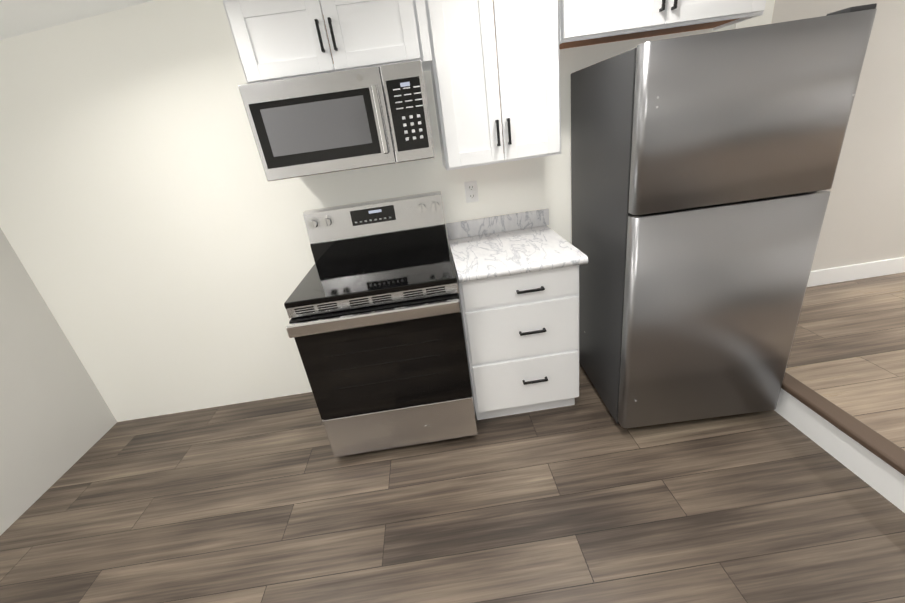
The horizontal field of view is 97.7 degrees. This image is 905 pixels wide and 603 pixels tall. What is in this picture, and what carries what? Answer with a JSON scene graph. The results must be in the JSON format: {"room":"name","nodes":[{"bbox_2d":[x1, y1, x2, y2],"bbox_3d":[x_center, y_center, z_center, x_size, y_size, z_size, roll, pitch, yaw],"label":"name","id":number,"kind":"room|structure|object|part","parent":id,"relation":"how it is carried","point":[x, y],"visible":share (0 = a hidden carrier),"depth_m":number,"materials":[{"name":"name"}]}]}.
{"room":"kitchen","nodes":[
{"label":"kitchen","id":0,"kind":"room"},
{"bbox_2d":[0,228,116,535],"bbox_3d":[-2.364,0.222,0.630,0.100,2.750,3.250,-9,24,-1],"label":"wall","id":1,"kind":"structure","parent":0,"point":[58,420],"depth_m":2.19,"materials":[{"name":"white paint"}]},
{"bbox_2d":[0,0,152,39],"bbox_3d":[-0.558,-0.925,0.286,4.000,0.454,3.450,-9,24,-1],"label":"ceiling","id":2,"kind":"structure","parent":0,"point":[19,17],"depth_m":1.71,"materials":[{"name":"paint"}]},
{"bbox_2d":[0,0,717,421],"bbox_3d":[-0.567,-0.734,2.200,4.000,2.750,0.100,-9,24,-1],"label":"wall","id":3,"kind":"structure","parent":0,"point":[152,226],"depth_m":2.18,"materials":[{"name":"paint"}]},
{"bbox_2d":[223,0,423,83],"bbox_3d":[-0.531,-1.169,1.761,0.762,0.303,0.354,-9,24,-1],"label":"upper cabinet","id":4,"kind":"object","parent":3,"relation":"attached to","point":[277,39],"visible":0.94,"depth_m":1.64,"materials":[{"name":"white paint"}]},
{"bbox_2d":[238,60,434,181],"bbox_3d":[-0.488,-0.830,1.851,0.749,0.388,0.467,-9,24,-1],"label":"microwave","id":5,"kind":"object","parent":4,"relation":"attached to","point":[335,121],"visible":1,"depth_m":1.67,"materials":[{"name":"silver metal"}]},
{"bbox_2d":[464,180,478,202],"bbox_3d":[0.108,-0.623,2.246,0.072,0.116,0.009,-9,24,-1],"label":"electrical outlet","id":6,"kind":"object","parent":3,"relation":"attached to","point":[471,192],"visible":1,"depth_m":2.24,"materials":[{"name":"plastic"}]},
{"bbox_2d":[415,0,560,169],"bbox_3d":[0.171,-1.063,1.867,0.598,0.762,0.354,-9,24,-1],"label":"upper cabinet","id":7,"kind":"object","parent":3,"relation":"attached to","point":[495,70],"depth_m":1.75,"materials":[{"name":"white paint"}]},
{"bbox_3d":[-0.137,-1.237,1.788,0.037,0.303,0.314,-9,24,-1],"label":"wall cabinet filler","id":8,"kind":"part","parent":7,"relation":"part of","materials":[{"name":"white wood"}]},
{"bbox_2d":[559,0,765,48],"bbox_3d":[0.889,-1.384,1.789,0.907,0.303,0.354,-9,24,-1],"label":"upper cabinet","id":9,"kind":"object","parent":3,"relation":"attached to","point":[586,22],"visible":0.9,"depth_m":1.70,"materials":[{"name":"white paint"}]},
{"bbox_2d":[0,362,904,602],"bbox_3d":[-0.254,1.212,1.240,4.000,0.080,3.450,-9,24,-1],"label":"floor","id":10,"kind":"structure","parent":0,"point":[586,498],"depth_m":1.71,"materials":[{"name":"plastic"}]},
{"bbox_2d":[284,191,476,456],"bbox_3d":[-0.337,0.125,2.118,0.758,1.200,0.743,-9,24,-1],"label":"range","id":11,"kind":"object","parent":10,"relation":"on","point":[374,328],"visible":1,"depth_m":1.91,"materials":[{"name":"silver metal"}]},
{"bbox_2d":[450,251,578,419],"bbox_3d":[0.343,0.151,2.244,0.568,0.876,0.621,-9,24,-1],"label":"base cabinet","id":12,"kind":"object","parent":10,"relation":"on","point":[521,333],"visible":0.92,"depth_m":1.95,"materials":[{"name":"white paint"}]},
{"bbox_2d":[446,208,587,282],"bbox_3d":[0.295,-0.312,2.042,0.605,0.134,0.650,-9,24,-1],"label":"countertop","id":13,"kind":"structure","parent":12,"relation":"on","point":[505,245],"depth_m":2.04,"materials":[{"name":"stone"}]},
{"bbox_2d":[571,3,876,427],"bbox_3d":[1.101,-0.301,1.988,0.764,1.706,0.798,-8,24,1],"label":"fridge","id":14,"kind":"object","parent":10,"relation":"on","point":[703,168],"visible":1,"depth_m":1.57,"materials":[{"name":"silver metal"}]},
{"bbox_2d":[718,0,774,30],"bbox_3d":[1.625,-0.402,0.754,0.178,2.750,3.350,-9,24,-1],"label":"wall","id":15,"kind":"structure","parent":0,"point":[765,18],"depth_m":1.91,"materials":[{"name":"white paint"}]},
{"bbox_2d":[774,355,904,512],"bbox_3d":[1.790,0.802,1.168,0.196,0.192,3.125,-9,24,-1],"label":"trim","id":16,"kind":"structure","parent":15,"relation":"attached to","point":[878,475],"depth_m":1.70,"materials":[{"name":"wood"}]},
{"bbox_2d":[781,372,904,475],"bbox_3d":[1.674,0.604,1.446,0.090,0.032,2.441,-9,24,-1],"label":"trim","id":17,"kind":"structure","parent":15,"relation":"attached to","point":[890,453],"depth_m":1.64,"materials":[{"name":"brown wood"}]},
{"bbox_2d":[771,0,904,270],"bbox_3d":[3.252,-1.913,2.086,3.542,3.608,0.100,-9,24,-1],"label":"wall","id":18,"kind":"structure","parent":0,"point":[864,220],"depth_m":2.42,"materials":[{"name":"beige paint"}]},
{"bbox_2d":[807,257,904,286],"bbox_3d":[3.407,-0.297,2.737,3.392,0.115,0.017,-9,24,-1],"label":"baseboard","id":19,"kind":"structure","parent":18,"relation":"attached to","point":[856,271],"depth_m":2.70,"materials":[{"name":"white wood"}]},
{"bbox_2d":[790,272,904,423],"bbox_3d":[8.148,-0.292,1.689,12.722,0.272,2.877,-9,24,-1],"label":"floor","id":20,"kind":"structure","parent":0,"point":[849,335],"depth_m":2.17,"materials":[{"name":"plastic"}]}
]}

